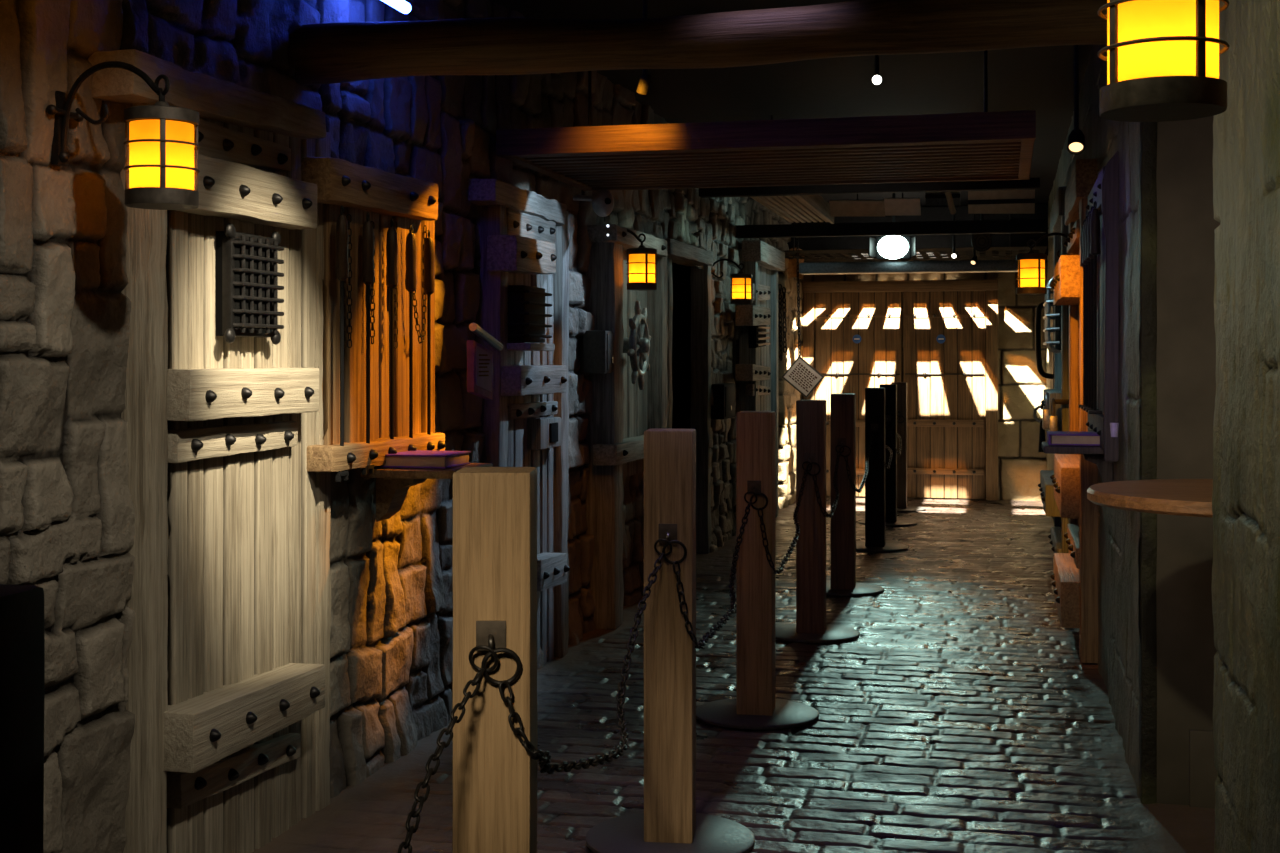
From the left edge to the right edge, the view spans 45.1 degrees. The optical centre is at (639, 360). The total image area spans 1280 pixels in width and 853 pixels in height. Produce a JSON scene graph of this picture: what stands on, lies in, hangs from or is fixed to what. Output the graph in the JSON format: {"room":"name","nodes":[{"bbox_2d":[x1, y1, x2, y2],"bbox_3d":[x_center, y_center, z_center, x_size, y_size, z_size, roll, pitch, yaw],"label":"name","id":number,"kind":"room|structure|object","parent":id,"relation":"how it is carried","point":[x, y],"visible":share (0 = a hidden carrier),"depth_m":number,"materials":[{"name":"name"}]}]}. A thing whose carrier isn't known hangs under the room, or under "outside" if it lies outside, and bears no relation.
{"room":"prison interior","nodes":[
{"label":"prison interior","id":0,"kind":"room"},
{"bbox_2d":[0,0,790,852],"bbox_3d":[-0.548,-0.055,6.816,0.115,2.990,19.016,0,0,13],"label":"wall","id":1,"kind":"structure","parent":0,"point":[67,510],"depth_m":4.46,"materials":[{"name":"grey stone"}]},
{"bbox_2d":[46,61,199,209],"bbox_3d":[-1.169,-0.515,3.492,0.355,0.334,0.166,0,0,13],"label":"wall lantern","id":2,"kind":"object","parent":1,"relation":"attached to","point":[161,145],"visible":1,"depth_m":3.42,"materials":[{"name":"glass"}]},
{"bbox_2d":[88,49,330,852],"bbox_3d":[-1.099,0.324,4.267,0.232,2.173,1.247,0,0,13],"label":"door","id":3,"kind":"structure","parent":1,"relation":"in","point":[231,591],"depth_m":4.18,"materials":[{"name":"brown wood"}]},
{"bbox_2d":[301,157,445,471],"bbox_3d":[-0.859,-0.148,5.214,0.134,0.990,1.070,0,0,13],"label":"window shutter","id":4,"kind":"object","parent":1,"relation":"attached to","point":[359,189],"visible":0.77,"depth_m":5.10,"materials":[{"name":"brown wood"}]},
{"bbox_2d":[335,205,348,481],"bbox_3d":[-0.926,-0.055,4.786,0.042,0.857,0.070,0,0,13],"label":"iron","id":5,"kind":"object","parent":4,"relation":"hanging from","point":[341,266],"visible":1,"depth_m":4.78,"materials":[{"name":"black paint"}]},
{"bbox_2d":[346,214,351,347],"bbox_3d":[-0.924,-0.254,4.899,0.017,0.427,0.019,0,0,13],"label":"hanging chain","id":6,"kind":"object","parent":4,"relation":"attached to","point":[349,222],"visible":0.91,"depth_m":4.90,"materials":[{"name":"black metal"}]},
{"bbox_2d":[361,212,374,474],"bbox_3d":[-0.880,-0.057,4.982,0.042,0.847,0.070,0,0,13],"label":"iron","id":7,"kind":"object","parent":4,"relation":"hanging from","point":[367,273],"visible":1,"depth_m":4.98,"materials":[{"name":"black paint"}]},
{"bbox_2d":[370,221,374,343],"bbox_3d":[-0.882,-0.258,5.078,0.018,0.407,0.019,0,0,13],"label":"hanging chain","id":8,"kind":"object","parent":4,"relation":"attached to","point":[372,284],"visible":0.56,"depth_m":5.08,"materials":[{"name":"black metal"}]},
{"bbox_2d":[386,218,397,439],"bbox_3d":[-0.834,-0.061,5.178,0.042,0.837,0.070,0,0,13],"label":"iron","id":9,"kind":"object","parent":4,"relation":"hanging from","point":[391,241],"visible":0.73,"depth_m":5.17,"materials":[{"name":"black paint"}]},
{"bbox_2d":[393,221,397,348],"bbox_3d":[-0.837,-0.261,5.270,0.017,0.436,0.019,0,0,13],"label":"hanging chain","id":10,"kind":"object","parent":4,"relation":"attached to","point":[395,321],"visible":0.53,"depth_m":5.27,"materials":[{"name":"black metal"}]},
{"bbox_2d":[405,224,416,437],"bbox_3d":[-0.795,-0.076,5.344,0.042,0.797,0.070,0,0,13],"label":"iron","id":11,"kind":"object","parent":4,"relation":"hanging from","point":[410,249],"visible":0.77,"depth_m":5.34,"materials":[{"name":"black paint"}]},
{"bbox_2d":[411,223,426,343],"bbox_3d":[-0.779,-0.274,5.458,0.026,0.426,0.131,0,0,13],"label":"chain","id":12,"kind":"object","parent":4,"relation":"attached to","point":[414,295],"visible":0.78,"depth_m":5.48,"materials":[{"name":"black metal"}]},
{"bbox_2d":[423,229,434,434],"bbox_3d":[-0.755,-0.083,5.511,0.042,0.777,0.070,0,0,13],"label":"iron","id":13,"kind":"object","parent":4,"relation":"hanging from","point":[428,257],"visible":0.9,"depth_m":5.51,"materials":[{"name":"black paint"}]},
{"bbox_2d":[361,463,491,521],"bbox_3d":[-0.717,0.449,5.214,0.331,0.188,0.383,0,0,13],"label":"wall shelf","id":14,"kind":"object","parent":1,"relation":"attached to","point":[392,484],"visible":0.61,"depth_m":5.18,"materials":[{"name":"brown wood"}]},
{"bbox_2d":[377,450,470,468],"bbox_3d":[-0.727,0.331,5.196,0.240,0.044,0.250,0,0,13],"label":"book","id":15,"kind":"object","parent":14,"relation":"on","point":[434,459],"visible":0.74,"depth_m":5.09,"materials":[{"name":"paper"}]},
{"bbox_2d":[467,323,502,399],"bbox_3d":[-0.613,0.004,6.036,0.057,0.302,0.324,0,0,13],"label":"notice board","id":16,"kind":"object","parent":1,"relation":"attached to","point":[479,358],"visible":1,"depth_m":5.98,"materials":[{"name":"wood"}]},
{"bbox_2d":[467,179,569,664],"bbox_3d":[-0.480,0.329,6.814,0.235,2.146,1.197,0,0,13],"label":"door","id":17,"kind":"structure","parent":1,"relation":"in","point":[524,241],"depth_m":6.71,"materials":[{"name":"grey wood"}]},
{"bbox_2d":[573,189,613,235],"bbox_3d":[-0.230,-0.730,7.600,0.206,0.235,0.114,0,0,13],"label":"ceiling camera","id":18,"kind":"object","parent":1,"relation":"attached to","point":[602,200],"visible":1,"depth_m":7.56,"materials":[{"name":"plastic"}]},
{"bbox_2d":[583,330,613,372],"bbox_3d":[-0.203,-0.047,8.001,0.132,0.220,0.220,0,0,13],"label":"box","id":19,"kind":"object","parent":1,"relation":"attached to","point":[598,345],"visible":1,"depth_m":7.90,"materials":[{"name":"metal"}]},
{"bbox_2d":[585,224,667,628],"bbox_3d":[-0.025,0.342,8.640,0.275,2.125,1.392,0,0,13],"label":"door","id":20,"kind":"structure","parent":1,"relation":"in","point":[631,400],"depth_m":8.10,"materials":[{"name":"grey wood"}]},
{"bbox_2d":[626,229,656,289],"bbox_3d":[-0.082,-0.544,8.167,0.355,0.334,0.166,0,0,13],"label":"wall lantern","id":21,"kind":"object","parent":1,"relation":"attached to","point":[641,263],"visible":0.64,"depth_m":8.09,"materials":[{"name":"glass"}]},
{"bbox_2d":[672,262,690,428],"bbox_3d":[-0.498,0.380,10.782,1.620,2.240,1.400,0,0,13],"label":"doorway","id":22,"kind":"structure","parent":1,"relation":"in","point":[681,317],"depth_m":11.26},
{"bbox_2d":[665,238,712,553],"bbox_3d":[0.294,0.317,10.385,0.247,2.171,1.909,0,0,13],"label":"door frame","id":23,"kind":"structure","parent":1,"relation":"in","point":[681,253],"depth_m":11.19,"materials":[{"name":"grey wood"}]},
{"bbox_2d":[288,0,1106,85],"bbox_3d":[0.389,-0.951,4.447,3.250,0.191,0.214,0,0,13],"label":"log beam","id":24,"kind":"structure","parent":1,"relation":"attached to","point":[322,53],"depth_m":4.45,"materials":[{"name":"brown wood"}]},
{"bbox_2d":[711,383,734,418],"bbox_3d":[0.634,0.301,11.594,0.112,0.260,0.500,0,0,13],"label":"box","id":25,"kind":"object","parent":1,"relation":"attached to","point":[723,407],"visible":1,"depth_m":11.36,"materials":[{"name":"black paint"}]},
{"bbox_2d":[712,259,752,303],"bbox_3d":[0.652,-0.587,11.323,0.355,0.334,0.166,0,0,13],"label":"wall lantern","id":26,"kind":"object","parent":1,"relation":"attached to","point":[741,292],"visible":0.8,"depth_m":11.24,"materials":[{"name":"glass"}]},
{"bbox_2d":[735,240,784,517],"bbox_3d":[1.013,0.206,12.977,0.234,2.388,1.933,0,0,13],"label":"door","id":27,"kind":"structure","parent":1,"relation":"in","point":[756,371],"depth_m":12.69,"materials":[{"name":"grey wood"}]},
{"bbox_2d":[778,321,778,372],"bbox_3d":[1.276,-0.313,14.391,0.047,0.872,0.040,0,0,13],"label":"hanging chain","id":28,"kind":"object","parent":1,"relation":"attached to","point":[778,321],"visible":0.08,"depth_m":14.39,"materials":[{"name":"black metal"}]},
{"bbox_2d":[778,284,782,360],"bbox_3d":[1.318,-0.362,14.443,0.046,0.723,0.040,0,0,13],"label":"hanging chain","id":29,"kind":"object","parent":1,"relation":"attached to","point":[779,294],"visible":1,"depth_m":14.43,"materials":[{"name":"black metal"}]},
{"bbox_2d":[782,287,786,352],"bbox_3d":[1.361,-0.387,14.495,0.048,0.620,0.040,0,0,13],"label":"hanging chain","id":30,"kind":"object","parent":1,"relation":"attached to","point":[784,295],"visible":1,"depth_m":14.48,"materials":[{"name":"black metal"}]},
{"bbox_2d":[787,248,803,279],"bbox_3d":[1.416,-0.923,14.917,0.352,0.340,0.082,0,0,13],"label":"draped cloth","id":31,"kind":"object","parent":1,"relation":"attached to","point":[792,264],"visible":0.25,"depth_m":14.91,"materials":[{"name":"brown fabric"}]},
{"bbox_2d":[735,219,1045,238],"bbox_3d":[1.956,-1.044,12.176,2.425,0.100,0.100,0,0,13],"label":"ceiling beam","id":32,"kind":"structure","parent":1,"relation":"attached to","point":[1020,225],"depth_m":12.12,"materials":[{"name":"black paint"}]},
{"bbox_2d":[253,496,1214,852],"bbox_3d":[1.060,1.405,6.477,3.790,0.013,19.095,0,0,13],"label":"floor","id":33,"kind":"structure","parent":0,"point":[962,715],"depth_m":5.80,"materials":[{"name":"grey stone"}]},
{"bbox_2d":[0,584,44,852],"bbox_3d":[-0.617,0.800,1.327,0.494,1.200,0.494,0,0,13],"label":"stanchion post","id":34,"kind":"object","parent":33,"relation":"on","point":[22,626],"visible":1,"depth_m":1.34,"materials":[{"name":"wood"}]},
{"bbox_2d":[397,668,484,852],"bbox_3d":[-0.427,0.747,1.988,0.098,0.398,1.574,0,0,11],"label":"chain","id":35,"kind":"object","parent":34,"relation":"attached to","point":[411,829],"visible":1,"depth_m":2.59,"materials":[{"name":"black metal"}]},
{"bbox_2d":[452,467,537,852],"bbox_3d":[-0.267,0.800,2.847,0.494,1.200,0.494,0,0,1],"label":"stanchion post","id":36,"kind":"object","parent":33,"relation":"on","point":[494,559],"visible":1,"depth_m":2.78,"materials":[{"name":"brown wood"}]},
{"bbox_2d":[499,553,663,773],"bbox_3d":[-0.069,0.721,3.579,0.099,0.347,1.696,0,0,9],"label":"chain","id":37,"kind":"object","parent":36,"relation":"attached to","point":[544,757],"visible":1,"depth_m":3.33,"materials":[{"name":"black metal"}]},
{"bbox_2d":[586,428,754,852],"bbox_3d":[0.088,0.800,4.500,0.494,1.200,0.494,0,0,6],"label":"stanchion post","id":38,"kind":"object","parent":33,"relation":"on","point":[669,822],"visible":0.99,"depth_m":4.43,"materials":[{"name":"brown wood"}]},
{"bbox_2d":[673,502,750,648],"bbox_3d":[0.289,0.699,5.203,0.087,0.302,1.650,0,0,11],"label":"chain","id":39,"kind":"object","parent":38,"relation":"attached to","point":[731,609],"visible":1,"depth_m":4.83,"materials":[{"name":"black metal"}]},
{"bbox_2d":[696,411,818,729],"bbox_3d":[0.460,0.800,6.097,0.494,1.200,0.494,0,0,10],"label":"stanchion post","id":40,"kind":"object","parent":33,"relation":"on","point":[755,706],"visible":0.97,"depth_m":6.03,"materials":[{"name":"brown wood"}]},
{"bbox_2d":[758,469,807,573],"bbox_3d":[0.683,0.696,6.901,0.091,0.296,1.862,0,0,11],"label":"chain","id":41,"kind":"object","parent":40,"relation":"attached to","point":[797,526],"visible":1,"depth_m":6.40,"materials":[{"name":"black metal"}]},
{"bbox_2d":[778,258,803,508],"bbox_3d":[1.474,0.200,15.349,0.191,2.400,1.545,0,0,13],"label":"pier","id":42,"kind":"object","parent":33,"relation":"on","point":[788,395],"visible":0.54,"depth_m":14.90,"materials":[{"name":"stone"}]},
{"bbox_2d":[775,400,859,642],"bbox_3d":[0.879,0.800,7.899,0.494,1.200,0.494,0,0,12],"label":"stanchion post","id":43,"kind":"object","parent":33,"relation":"on","point":[810,626],"visible":0.96,"depth_m":7.83,"materials":[{"name":"brown wood"}]},
{"bbox_2d":[812,452,840,517],"bbox_3d":[1.074,0.681,8.565,0.090,0.262,1.583,0,0,11],"label":"chain","id":44,"kind":"object","parent":43,"relation":"attached to","point":[834,506],"visible":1,"depth_m":8.19,"materials":[{"name":"black metal"}]},
{"bbox_2d":[826,393,883,595],"bbox_3d":[1.244,0.800,9.426,0.494,1.200,0.494,0,0,13],"label":"stanchion post","id":45,"kind":"object","parent":33,"relation":"on","point":[843,582],"visible":0.94,"depth_m":9.36,"materials":[{"name":"brown wood"}]},
{"bbox_2d":[844,435,872,492],"bbox_3d":[1.517,0.681,10.392,0.089,0.264,2.204,0,0,12],"label":"chain","id":46,"kind":"object","parent":45,"relation":"attached to","point":[859,490],"visible":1,"depth_m":9.76,"materials":[{"name":"black metal"}]},
{"bbox_2d":[856,388,908,551],"bbox_3d":[1.765,0.800,11.553,0.494,1.200,0.494,0,0,13],"label":"stanchion post","id":47,"kind":"object","parent":33,"relation":"on","point":[875,398],"visible":0.98,"depth_m":11.48,"materials":[{"name":"brown wood"}]},
{"bbox_2d":[876,425,892,468],"bbox_3d":[1.972,0.681,12.325,0.108,0.266,1.796,0,0,10],"label":"chain","id":48,"kind":"object","parent":47,"relation":"attached to","point":[886,447],"visible":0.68,"depth_m":11.68,"materials":[{"name":"black metal"}]},
{"bbox_2d":[859,384,916,525],"bbox_3d":[2.143,0.800,13.293,0.494,1.200,0.494,0,0,13],"label":"stanchion post","id":49,"kind":"object","parent":33,"relation":"on","point":[891,519],"visible":0.77,"depth_m":13.22,"materials":[{"name":"brown wood"}]},
{"bbox_2d":[889,420,901,454],"bbox_3d":[2.310,0.682,13.822,0.092,0.265,1.304,0,0,11],"label":"chain","id":50,"kind":"object","parent":49,"relation":"attached to","point":[898,435],"visible":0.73,"depth_m":13.26,"materials":[{"name":"black metal"}]},
{"bbox_2d":[891,382,925,511],"bbox_3d":[2.448,0.800,14.546,0.494,1.200,0.494,0,0,13],"label":"stanchion post","id":51,"kind":"object","parent":33,"relation":"on","point":[902,506],"visible":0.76,"depth_m":14.47,"materials":[{"name":"brown wood"}]},
{"bbox_2d":[1087,479,1212,517],"bbox_3d":[1.584,0.867,3.962,0.835,1.066,0.810,0,0,13],"label":"round table","id":52,"kind":"object","parent":33,"relation":"on","point":[1181,497],"visible":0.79,"depth_m":3.86,"materials":[{"name":"brown wood"}]},
{"bbox_2d":[492,0,1091,206],"bbox_3d":[1.005,-1.580,6.441,4.200,0.060,19.400,0,0,13],"label":"ceiling","id":53,"kind":"structure","parent":0,"point":[1040,79],"depth_m":8.63,"materials":[{"name":"black paint"}]},
{"bbox_2d":[381,0,410,13],"bbox_3d":[-0.838,-1.367,5.093,0.070,0.365,0.370,0,0,13],"label":"fluorescent tube light","id":54,"kind":"object","parent":53,"relation":"attached to","point":[402,6],"visible":1,"depth_m":5.18,"materials":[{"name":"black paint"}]},
{"bbox_2d":[636,0,650,94],"bbox_3d":[0.015,-1.308,6.173,0.050,0.485,0.069,0,0,-30],"label":"ceiling spotlight","id":55,"kind":"object","parent":53,"relation":"hanging from","point":[643,87],"visible":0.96,"depth_m":6.16,"materials":[{"name":"black paint"}]},
{"bbox_2d":[496,50,1035,190],"bbox_3d":[0.626,-1.207,6.915,2.206,0.686,1.401,0,0,13],"label":"ceiling panel","id":56,"kind":"object","parent":53,"relation":"hanging from","point":[974,146],"visible":0.99,"depth_m":6.46,"materials":[{"name":"brown wood"}]},
{"bbox_2d":[751,115,833,223],"bbox_3d":[1.048,-1.290,10.592,0.350,0.520,2.100,0,0,13],"label":"slatted panel","id":57,"kind":"object","parent":53,"relation":"hanging from","point":[802,208],"visible":0.51,"depth_m":10.60,"materials":[{"name":"brown wood"}]},
{"bbox_2d":[782,223,823,397],"bbox_3d":[1.469,-0.612,13.882,0.385,1.892,0.030,0,0,13],"label":"sign","id":58,"kind":"object","parent":53,"relation":"hanging from","point":[801,375],"visible":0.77,"depth_m":13.88,"materials":[{"name":"metal"}]},
{"bbox_2d":[829,194,884,215],"bbox_3d":[1.553,-1.292,11.005,0.388,0.517,0.134,0,0,13],"label":"board","id":59,"kind":"object","parent":53,"relation":"hanging from","point":[857,207],"visible":0.91,"depth_m":10.99,"materials":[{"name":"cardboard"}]},
{"bbox_2d":[871,55,882,85],"bbox_3d":[1.148,-1.437,7.443,0.057,0.227,0.107,0,0,13],"label":"ceiling spotlight","id":60,"kind":"object","parent":53,"relation":"hanging from","point":[876,79],"visible":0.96,"depth_m":7.41,"materials":[{"name":"black paint"}]},
{"bbox_2d":[868,193,915,259],"bbox_3d":[2.203,-1.216,13.393,0.409,0.668,0.237,0,0,13],"label":"lamp","id":61,"kind":"object","parent":53,"relation":"hanging from","point":[882,247],"visible":0.92,"depth_m":13.33,"materials":[{"name":"black paint"}]},
{"bbox_2d":[884,193,920,215],"bbox_3d":[1.847,-1.288,10.833,0.249,0.524,0.134,0,0,13],"label":"board","id":62,"kind":"object","parent":53,"relation":"hanging from","point":[902,206],"visible":0.9,"depth_m":10.82,"materials":[{"name":"wood"}]},
{"bbox_2d":[782,214,1047,262],"bbox_3d":[2.542,-1.266,14.596,2.728,0.567,2.280,0,0,13],"label":"truss","id":63,"kind":"object","parent":53,"relation":"in","point":[924,252],"visible":0.41,"depth_m":14.21,"materials":[{"name":"black metal"}]},
{"bbox_2d":[799,259,1017,274],"bbox_3d":[2.399,-0.824,13.531,1.992,0.100,0.180,0,0,13],"label":"beam","id":64,"kind":"structure","parent":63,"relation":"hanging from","point":[949,266],"depth_m":13.47,"materials":[{"name":"metal"}]},
{"bbox_2d":[925,191,959,205],"bbox_3d":[2.253,-1.354,11.456,0.254,0.391,0.134,0,0,13],"label":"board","id":65,"kind":"object","parent":53,"relation":"hanging from","point":[932,198],"visible":0.7,"depth_m":11.46,"materials":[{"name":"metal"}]},
{"bbox_2d":[945,192,955,214],"bbox_3d":[2.199,-1.301,10.937,0.044,0.498,0.323,0,0,21],"label":"board","id":66,"kind":"object","parent":53,"relation":"attached to","point":[949,198],"visible":0.39,"depth_m":10.95,"materials":[{"name":"wood"}]},
{"bbox_2d":[951,214,956,258],"bbox_3d":[2.650,-1.205,12.988,0.045,0.690,0.102,0,0,13],"label":"ceiling spotlight","id":67,"kind":"object","parent":53,"relation":"hanging from","point":[953,255],"visible":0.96,"depth_m":12.99,"materials":[{"name":"black paint"}]},
{"bbox_2d":[970,214,976,265],"bbox_3d":[2.828,-1.178,13.038,0.050,0.744,0.106,0,0,24],"label":"ceiling spotlight","id":68,"kind":"object","parent":53,"relation":"hanging from","point":[973,261],"visible":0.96,"depth_m":13.04,"materials":[{"name":"black paint"}]},
{"bbox_2d":[968,190,1034,213],"bbox_3d":[2.414,-1.267,10.288,0.433,0.565,0.134,0,0,13],"label":"board","id":69,"kind":"object","parent":53,"relation":"hanging from","point":[1001,201],"visible":0.79,"depth_m":10.28,"materials":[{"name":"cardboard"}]},
{"bbox_2d":[1067,45,1084,154],"bbox_3d":[1.888,-1.222,6.674,0.075,0.656,0.113,0,0,13],"label":"ceiling spotlight","id":70,"kind":"object","parent":53,"relation":"hanging from","point":[1076,139],"visible":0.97,"depth_m":6.67,"materials":[{"name":"black paint"}]},
{"bbox_2d":[699,178,1039,197],"bbox_3d":[1.354,-1.038,9.236,2.024,0.060,0.100,0,0,13],"label":"ceiling beam","id":71,"kind":"structure","parent":0,"point":[1032,183],"depth_m":9.19,"materials":[{"name":"black paint"}]},
{"bbox_2d":[787,204,1048,258],"bbox_3d":[2.814,-1.280,15.313,2.809,0.500,0.050,0,0,13],"label":"wall","id":72,"kind":"structure","parent":0,"point":[1041,210],"depth_m":15.26,"materials":[{"name":"black paint"}]},
{"bbox_2d":[802,256,1046,500],"bbox_3d":[2.967,-0.054,15.744,3.048,2.988,0.083,0,0,13],"label":"wall","id":73,"kind":"structure","parent":0,"point":[1021,386],"depth_m":15.55,"materials":[{"name":"stone"}]},
{"bbox_2d":[815,292,901,495],"bbox_3d":[2.238,0.342,15.816,0.888,2.095,0.071,0,0,13],"label":"door","id":74,"kind":"structure","parent":73,"relation":"in","point":[858,335],"depth_m":15.83,"materials":[{"name":"brown wood"}]},
{"bbox_2d":[803,279,997,499],"bbox_3d":[2.650,0.290,15.742,1.971,2.223,0.165,0,0,13],"label":"door frame","id":75,"kind":"structure","parent":73,"relation":"attached to","point":[990,286],"depth_m":15.50,"materials":[{"name":"brown wood"}]},
{"bbox_2d":[903,291,985,498],"bbox_3d":[3.085,0.342,15.617,0.828,2.095,0.071,0,0,13],"label":"door","id":76,"kind":"structure","parent":73,"relation":"in","point":[944,333],"depth_m":15.63,"materials":[{"name":"brown wood"}]},
{"bbox_2d":[1046,45,1140,797],"bbox_3d":[2.852,-0.054,10.213,0.036,2.988,10.910,0,0,13],"label":"wall","id":77,"kind":"structure","parent":0,"point":[1118,529],"depth_m":5.65,"materials":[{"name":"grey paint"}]},
{"bbox_2d":[1033,403,1044,451],"bbox_3d":[3.213,0.527,12.188,0.201,0.385,0.060,0,0,13],"label":"ring","id":78,"kind":"object","parent":77,"relation":"attached to","point":[1042,431],"visible":0.58,"depth_m":12.18,"materials":[{"name":"metal"}]},
{"bbox_2d":[1038,420,1044,451],"bbox_3d":[3.184,0.595,12.195,0.057,0.250,0.060,0,0,13],"label":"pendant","id":79,"kind":"object","parent":78,"relation":"attached to","point":[1042,431],"depth_m":12.18,"materials":[{"name":"black metal"}]},
{"bbox_2d":[1035,294,1053,388],"bbox_3d":[3.315,-0.150,12.575,0.170,0.800,0.100,0,0,13],"label":"iron bracket","id":80,"kind":"object","parent":77,"relation":"attached to","point":[1040,306],"visible":0.7,"depth_m":12.57,"materials":[{"name":"black metal"}]},
{"bbox_2d":[1016,232,1077,294],"bbox_3d":[2.226,-0.532,8.373,0.355,0.334,0.166,0,0,13],"label":"wall lantern","id":81,"kind":"object","parent":77,"relation":"attached to","point":[1031,268],"visible":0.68,"depth_m":8.34,"materials":[{"name":"glass"}]},
{"bbox_2d":[1038,186,1068,552],"bbox_3d":[2.804,0.159,10.332,0.238,2.485,1.709,0,0,13],"label":"door","id":82,"kind":"structure","parent":77,"relation":"in","point":[1060,329],"depth_m":9.81,"materials":[{"name":"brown wood"}]},
{"bbox_2d":[1042,392,1048,429],"bbox_3d":[2.629,0.317,9.808,0.125,0.236,0.120,0,0,13],"label":"padlock","id":83,"kind":"object","parent":82,"relation":"attached to","point":[1045,412],"visible":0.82,"depth_m":9.77,"materials":[{"name":"metal"}]},
{"bbox_2d":[1049,398,1068,430],"bbox_3d":[2.583,0.347,9.480,0.125,0.236,0.120,0,0,13],"label":"padlock","id":84,"kind":"object","parent":77,"relation":"attached to","point":[1053,419],"visible":0.8,"depth_m":9.44,"materials":[{"name":"metal"}]},
{"bbox_2d":[1050,159,1099,663],"bbox_3d":[2.204,0.234,7.787,0.229,2.334,1.439,0,0,13],"label":"door","id":85,"kind":"structure","parent":77,"relation":"in","point":[1074,576],"depth_m":7.26,"materials":[{"name":"orange wood"}]},
{"bbox_2d":[1042,442,1112,482],"bbox_3d":[1.759,0.429,6.192,0.270,0.188,0.362,0,0,13],"label":"wall shelf","id":86,"kind":"object","parent":77,"relation":"attached to","point":[1094,454],"visible":0.62,"depth_m":6.11,"materials":[{"name":"brown wood"}]},
{"bbox_2d":[1047,431,1099,445],"bbox_3d":[1.753,0.311,6.193,0.220,0.044,0.250,0,0,13],"label":"book","id":87,"kind":"object","parent":86,"relation":"on","point":[1053,437],"visible":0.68,"depth_m":6.08,"materials":[{"name":"paper"}]},
{"bbox_2d":[1086,151,1118,460],"bbox_3d":[1.912,-0.208,6.407,0.069,1.177,1.190,0,0,13],"label":"tool rack","id":88,"kind":"object","parent":77,"relation":"attached to","point":[1105,191],"visible":0.79,"depth_m":5.83,"materials":[{"name":"black wood"}]},
{"bbox_2d":[1079,219,1085,407],"bbox_3d":[1.964,-0.210,6.801,0.050,0.834,0.050,0,0,13],"label":"tool","id":89,"kind":"object","parent":88,"relation":"hanging from","point":[1084,220],"visible":0.46,"depth_m":6.79,"materials":[{"name":"brown wood"}]},
{"bbox_2d":[1081,215,1087,408],"bbox_3d":[1.918,-0.210,6.606,0.050,0.834,0.050,0,0,13],"label":"tool","id":90,"kind":"object","parent":88,"relation":"hanging from","point":[1083,233],"visible":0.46,"depth_m":6.60,"materials":[{"name":"brown wood"}]},
{"bbox_2d":[1083,211,1090,410],"bbox_3d":[1.872,-0.210,6.412,0.050,0.834,0.050,0,0,13],"label":"tool","id":91,"kind":"object","parent":88,"relation":"hanging from","point":[1087,259],"visible":0.55,"depth_m":6.41,"materials":[{"name":"brown wood"}]},
{"bbox_2d":[1086,206,1098,411],"bbox_3d":[1.826,-0.210,6.217,0.050,0.834,0.050,0,0,13],"label":"tool","id":92,"kind":"object","parent":88,"relation":"hanging from","point":[1089,255],"visible":0.59,"depth_m":6.21,"materials":[{"name":"black metal"}]},
{"bbox_2d":[1088,201,1101,413],"bbox_3d":[1.780,-0.210,6.022,0.050,0.834,0.050,0,0,13],"label":"tool","id":93,"kind":"object","parent":88,"relation":"hanging from","point":[1095,218],"visible":1,"depth_m":6.02,"materials":[{"name":"black metal"}]},
{"bbox_2d":[1110,423,1118,436],"bbox_3d":[1.688,0.245,5.479,0.030,0.050,0.032,0,0,13],"label":"tag","id":94,"kind":"object","parent":77,"relation":"attached to","point":[1114,427],"visible":1,"depth_m":5.47,"materials":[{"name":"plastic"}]},
{"bbox_2d":[1138,122,1156,803],"bbox_3d":[1.622,-0.050,4.919,0.055,3.001,0.096,0,0,13],"label":"trim","id":95,"kind":"structure","parent":77,"relation":"attached to","point":[1147,664],"depth_m":4.88,"materials":[{"name":"green paint"}]},
{"bbox_2d":[1189,729,1216,807],"bbox_3d":[1.952,1.290,4.792,0.460,0.260,0.020,0,0,13],"label":"baseboard","id":96,"kind":"structure","parent":77,"relation":"attached to","point":[1202,770],"depth_m":4.83,"materials":[{"name":"brown wood"}]},
{"bbox_2d":[1156,116,1219,804],"bbox_3d":[2.035,-0.050,4.816,0.880,3.000,0.070,0,0,13],"label":"wall panel","id":97,"kind":"object","parent":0,"point":[1186,223],"visible":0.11,"depth_m":4.86,"materials":[{"name":"brown wood"}]},
{"bbox_2d":[1211,0,1279,852],"bbox_3d":[0.510,-0.054,0.177,0.036,2.988,6.578,0,0,13],"label":"wall","id":98,"kind":"structure","parent":0,"point":[1245,586],"depth_m":2.91,"materials":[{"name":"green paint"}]},
{"bbox_2d":[1097,0,1228,121],"bbox_3d":[0.783,-0.495,2.014,0.355,0.334,0.166,0,0,13],"label":"wall lantern","id":99,"kind":"object","parent":98,"relation":"attached to","point":[1162,59],"visible":1,"depth_m":1.98,"materials":[{"name":"glass"}]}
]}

